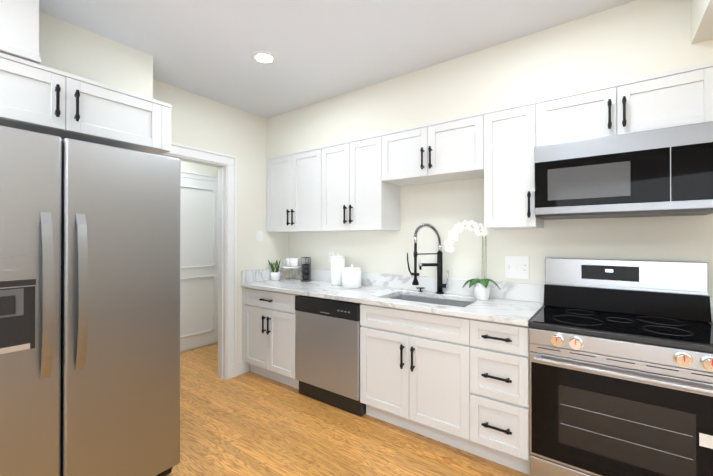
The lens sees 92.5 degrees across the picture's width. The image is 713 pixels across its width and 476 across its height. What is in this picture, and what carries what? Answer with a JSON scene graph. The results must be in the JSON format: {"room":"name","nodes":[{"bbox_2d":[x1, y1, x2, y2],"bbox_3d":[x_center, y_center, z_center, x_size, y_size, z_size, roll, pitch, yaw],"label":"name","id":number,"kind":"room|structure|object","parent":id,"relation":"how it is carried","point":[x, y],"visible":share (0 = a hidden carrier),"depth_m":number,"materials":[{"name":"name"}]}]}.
{"room":"kitchen","nodes":[
{"label":"kitchen","id":0,"kind":"room"},
{"bbox_2d":[0,0,40,63],"bbox_3d":[-2.659,-1.086,0.821,0.705,0.422,2.715,0,0,36],"label":"wall","id":1,"kind":"structure","parent":0,"point":[19,28],"depth_m":1.65,"materials":[{"name":"white paint"}]},
{"bbox_2d":[39,11,152,98],"bbox_3d":[-2.599,-1.084,1.185,0.370,0.424,3.374,0,0,36],"label":"wall","id":2,"kind":"structure","parent":0,"point":[68,47],"depth_m":2.15,"materials":[{"name":"white paint"}]},
{"bbox_2d":[181,161,217,351],"bbox_3d":[-3.272,0.041,2.686,0.200,2.660,5.000,0,0,36],"label":"wall","id":3,"kind":"structure","parent":0,"point":[198,168],"depth_m":4.28,"materials":[{"name":"white paint"}]},
{"bbox_2d":[180,171,217,351],"bbox_3d":[-1.988,0.290,4.179,0.093,2.174,0.957,0,0,36],"label":"hall door","id":4,"kind":"structure","parent":3,"relation":"in","point":[199,261],"depth_m":4.26,"materials":[{"name":"white paint"}]},
{"bbox_2d":[153,79,288,361],"bbox_3d":[-2.314,0.038,1.981,0.120,2.660,5.000,0,0,36],"label":"wall","id":5,"kind":"structure","parent":0,"point":[200,122],"depth_m":3.44,"materials":[{"name":"white paint"}]},
{"bbox_2d":[0,52,171,154],"bbox_3d":[-1.767,-0.712,2.007,0.728,0.304,1.016,0,0,36],"label":"upper cabinet","id":6,"kind":"object","parent":5,"relation":"attached to","point":[38,98],"visible":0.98,"depth_m":1.84,"materials":[{"name":"white paint"}]},
{"bbox_2d":[161,142,236,379],"bbox_3d":[-1.531,0.287,3.042,0.176,2.170,0.940,0,0,36],"label":"door frame","id":7,"kind":"structure","parent":5,"relation":"attached to","point":[226,164],"depth_m":3.32,"materials":[{"name":"white paint"}]},
{"bbox_2d":[236,361,248,370],"bbox_3d":[-1.105,1.310,3.737,0.021,0.130,0.688,0,0,36],"label":"baseboard","id":8,"kind":"structure","parent":5,"relation":"attached to","point":[241,367],"depth_m":3.42,"materials":[{"name":"white paint"}]},
{"bbox_2d":[257,230,262,240],"bbox_3d":[-1.023,-0.016,3.619,0.016,0.120,0.074,0,0,36],"label":"light switch","id":9,"kind":"object","parent":5,"relation":"attached to","point":[259,235],"visible":1,"depth_m":3.62,"materials":[{"name":"white plastic"}]},
{"bbox_2d":[241,267,288,281],"bbox_3d":[-0.963,0.402,3.690,0.020,0.125,0.638,0,0,36],"label":"backsplash","id":10,"kind":"structure","parent":5,"relation":"attached to","point":[248,275],"depth_m":3.59,"materials":[{"name":"white stone"}]},
{"bbox_2d":[39,0,635,118],"bbox_3d":[-0.831,-1.327,0.906,6.250,0.060,5.220,0,0,36],"label":"ceiling","id":11,"kind":"structure","parent":0,"point":[322,50],"depth_m":2.19,"materials":[{"name":"white paint"}]},
{"bbox_2d":[251,50,276,63],"bbox_3d":[-0.659,-1.285,2.445,0.180,0.010,0.180,0,0,36],"label":"recessed light","id":12,"kind":"object","parent":11,"relation":"in","point":[263,57],"visible":1,"depth_m":2.43,"materials":[{"name":"white paint"}]},
{"bbox_2d":[267,0,712,157],"bbox_3d":[1.054,-1.078,2.410,4.800,0.426,0.321,0,0,36],"label":"soffit","id":13,"kind":"structure","parent":11,"relation":"attached to","point":[633,40],"depth_m":2.22,"materials":[{"name":"white paint"}]},
{"bbox_2d":[691,0,712,43],"bbox_3d":[1.620,-1.142,0.379,1.480,0.314,2.279,0,0,36],"label":"beam","id":14,"kind":"structure","parent":11,"relation":"attached to","point":[701,20],"depth_m":1.61,"materials":[{"name":"white paint"}]},
{"bbox_2d":[166,342,529,475],"bbox_3d":[-0.831,1.393,0.895,6.250,0.060,5.220,0,0,36],"label":"floor","id":15,"kind":"structure","parent":0,"point":[249,423],"depth_m":2.32,"materials":[{"name":"brown wood"}]},
{"bbox_2d":[0,126,180,475],"bbox_3d":[-1.577,0.459,1.794,0.886,1.815,0.917,0,0,36],"label":"refrigerator","id":16,"kind":"object","parent":15,"relation":"on","point":[89,308],"visible":1,"depth_m":1.59,"materials":[{"name":"metal"}]},
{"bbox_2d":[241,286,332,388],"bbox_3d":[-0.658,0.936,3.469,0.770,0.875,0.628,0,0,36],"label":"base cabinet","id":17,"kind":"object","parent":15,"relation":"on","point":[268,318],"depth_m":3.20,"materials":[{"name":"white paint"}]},
{"bbox_2d":[295,295,365,416],"bbox_3d":[-0.076,0.941,3.025,0.683,0.862,0.639,0,0,36],"label":"dishwasher","id":18,"kind":"object","parent":15,"relation":"on","point":[327,351],"visible":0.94,"depth_m":2.75,"materials":[{"name":"silver metal"}]},
{"bbox_2d":[457,318,529,474],"bbox_3d":[0.986,0.931,2.258,0.387,0.875,0.628,0,0,36],"label":"base cabinet","id":19,"kind":"object","parent":15,"relation":"on","point":[493,359],"depth_m":2.01,"materials":[{"name":"white paint"}]},
{"bbox_2d":[241,278,543,325],"bbox_3d":[0.081,0.479,2.914,2.620,0.035,0.648,0,0,36],"label":"countertop","id":20,"kind":"structure","parent":19,"relation":"on","point":[507,311],"depth_m":2.67,"materials":[{"name":"white stone"}]},
{"bbox_2d":[268,259,280,280],"bbox_3d":[-0.878,0.342,3.674,0.147,0.243,0.153,0,0,36],"label":"snake plant","id":21,"kind":"object","parent":20,"relation":"on","point":[275,273],"visible":1,"depth_m":3.65,"materials":[{"name":"green plant"}]},
{"bbox_2d":[283,258,300,279],"bbox_3d":[-0.697,0.344,3.695,0.201,0.235,0.200,0,0,36],"label":"stand","id":22,"kind":"object","parent":20,"relation":"on","point":[290,263],"visible":1,"depth_m":3.65,"materials":[{"name":"white ceramic"}]},
{"bbox_2d":[301,257,310,281],"bbox_3d":[-0.535,0.337,3.619,0.117,0.252,0.116,0,0,36],"label":"mug rack","id":23,"kind":"object","parent":20,"relation":"on","point":[306,269],"visible":1,"depth_m":3.58,"materials":[{"name":"black metal"}]},
{"bbox_2d":[330,252,344,285],"bbox_3d":[-0.182,0.304,3.315,0.142,0.316,0.142,0,0,36],"label":"canister","id":24,"kind":"object","parent":20,"relation":"on","point":[337,263],"visible":0.9,"depth_m":3.25,"materials":[{"name":"white ceramic"}]},
{"bbox_2d":[342,264,361,287],"bbox_3d":[-0.044,0.355,3.164,0.186,0.213,0.186,0,0,36],"label":"canister","id":25,"kind":"object","parent":20,"relation":"on","point":[351,276],"visible":1,"depth_m":3.09,"materials":[{"name":"white ceramic"}]},
{"bbox_2d":[407,223,448,293],"bbox_3d":[0.582,0.165,2.765,0.272,0.565,0.231,0,0,36],"label":"faucet","id":26,"kind":"object","parent":20,"relation":"on","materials":[{"name":"black metal"}]},
{"bbox_2d":[444,220,500,299],"bbox_3d":[0.857,0.165,2.555,0.403,0.588,0.149,0,0,36],"label":"orchid","id":27,"kind":"object","parent":20,"relation":"on","point":[481,288],"visible":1,"depth_m":2.52,"materials":[{"name":"white plant"}]},
{"bbox_2d":[529,258,712,475],"bbox_3d":[1.439,0.753,1.872,0.798,1.228,0.711,0,0,36],"label":"range","id":28,"kind":"object","parent":15,"relation":"on","point":[621,367],"visible":1,"depth_m":1.72,"materials":[{"name":"silver metal"}]},
{"bbox_2d":[289,177,712,296],"bbox_3d":[0.681,0.042,2.954,6.250,2.660,0.120,0,0,36],"label":"wall","id":29,"kind":"structure","parent":0,"point":[444,208],"depth_m":2.67,"materials":[{"name":"white paint"}]},
{"bbox_2d":[266,146,324,231],"bbox_3d":[-0.533,-0.459,3.573,0.853,0.798,0.322,0,0,36],"label":"upper cabinet","id":30,"kind":"object","parent":29,"relation":"attached to","point":[295,180],"depth_m":3.43,"materials":[{"name":"white paint"}]},
{"bbox_2d":[329,252,334,262],"bbox_3d":[-0.261,0.212,3.567,0.080,0.125,0.009,0,0,36],"label":"electrical outlet plate","id":31,"kind":"object","parent":29,"relation":"attached to","point":[331,253],"visible":0.54,"depth_m":3.57,"materials":[{"name":"white plastic"}]},
{"bbox_2d":[325,134,399,231],"bbox_3d":[0.009,-0.460,3.173,0.728,0.798,0.322,0,0,36],"label":"upper cabinet","id":32,"kind":"object","parent":29,"relation":"attached to","point":[356,198],"depth_m":2.99,"materials":[{"name":"white paint"}]},
{"bbox_2d":[381,111,484,185],"bbox_3d":[0.634,-0.663,2.714,0.823,0.397,0.322,0,0,36],"label":"upper cabinet","id":33,"kind":"object","parent":29,"relation":"attached to","point":[451,149],"depth_m":2.56,"materials":[{"name":"white paint"}]},
{"bbox_2d":[289,268,712,317],"bbox_3d":[0.950,0.398,2.665,4.276,0.125,0.020,0,0,36],"label":"backsplash","id":34,"kind":"structure","parent":29,"relation":"attached to","point":[523,292],"depth_m":2.80,"materials":[{"name":"white stone"}]},
{"bbox_2d":[481,100,543,228],"bbox_3d":[1.095,-0.464,2.373,0.320,0.798,0.322,0,0,36],"label":"upper cabinet","id":35,"kind":"object","parent":29,"relation":"attached to","point":[510,131],"depth_m":2.25,"materials":[{"name":"white paint"}]},
{"bbox_2d":[505,255,528,279],"bbox_3d":[1.175,0.220,2.505,0.165,0.170,0.016,0,0,36],"label":"switch plate","id":36,"kind":"object","parent":29,"relation":"attached to","point":[516,267],"visible":1,"depth_m":2.50,"materials":[{"name":"white plastic"}]},
{"bbox_2d":[537,62,712,145],"bbox_3d":[1.551,-0.710,2.039,0.809,0.308,0.322,0,0,36],"label":"upper cabinet","id":37,"kind":"object","parent":29,"relation":"attached to","point":[684,96],"depth_m":1.87,"materials":[{"name":"white paint"}]},
{"bbox_2d":[534,121,712,219],"bbox_3d":[1.525,-0.339,2.003,0.804,0.429,0.405,0,0,36],"label":"over-the-range microwave","id":38,"kind":"object","parent":37,"relation":"attached to","point":[660,172],"visible":1,"depth_m":1.82,"materials":[{"name":"silver metal"}]}
]}

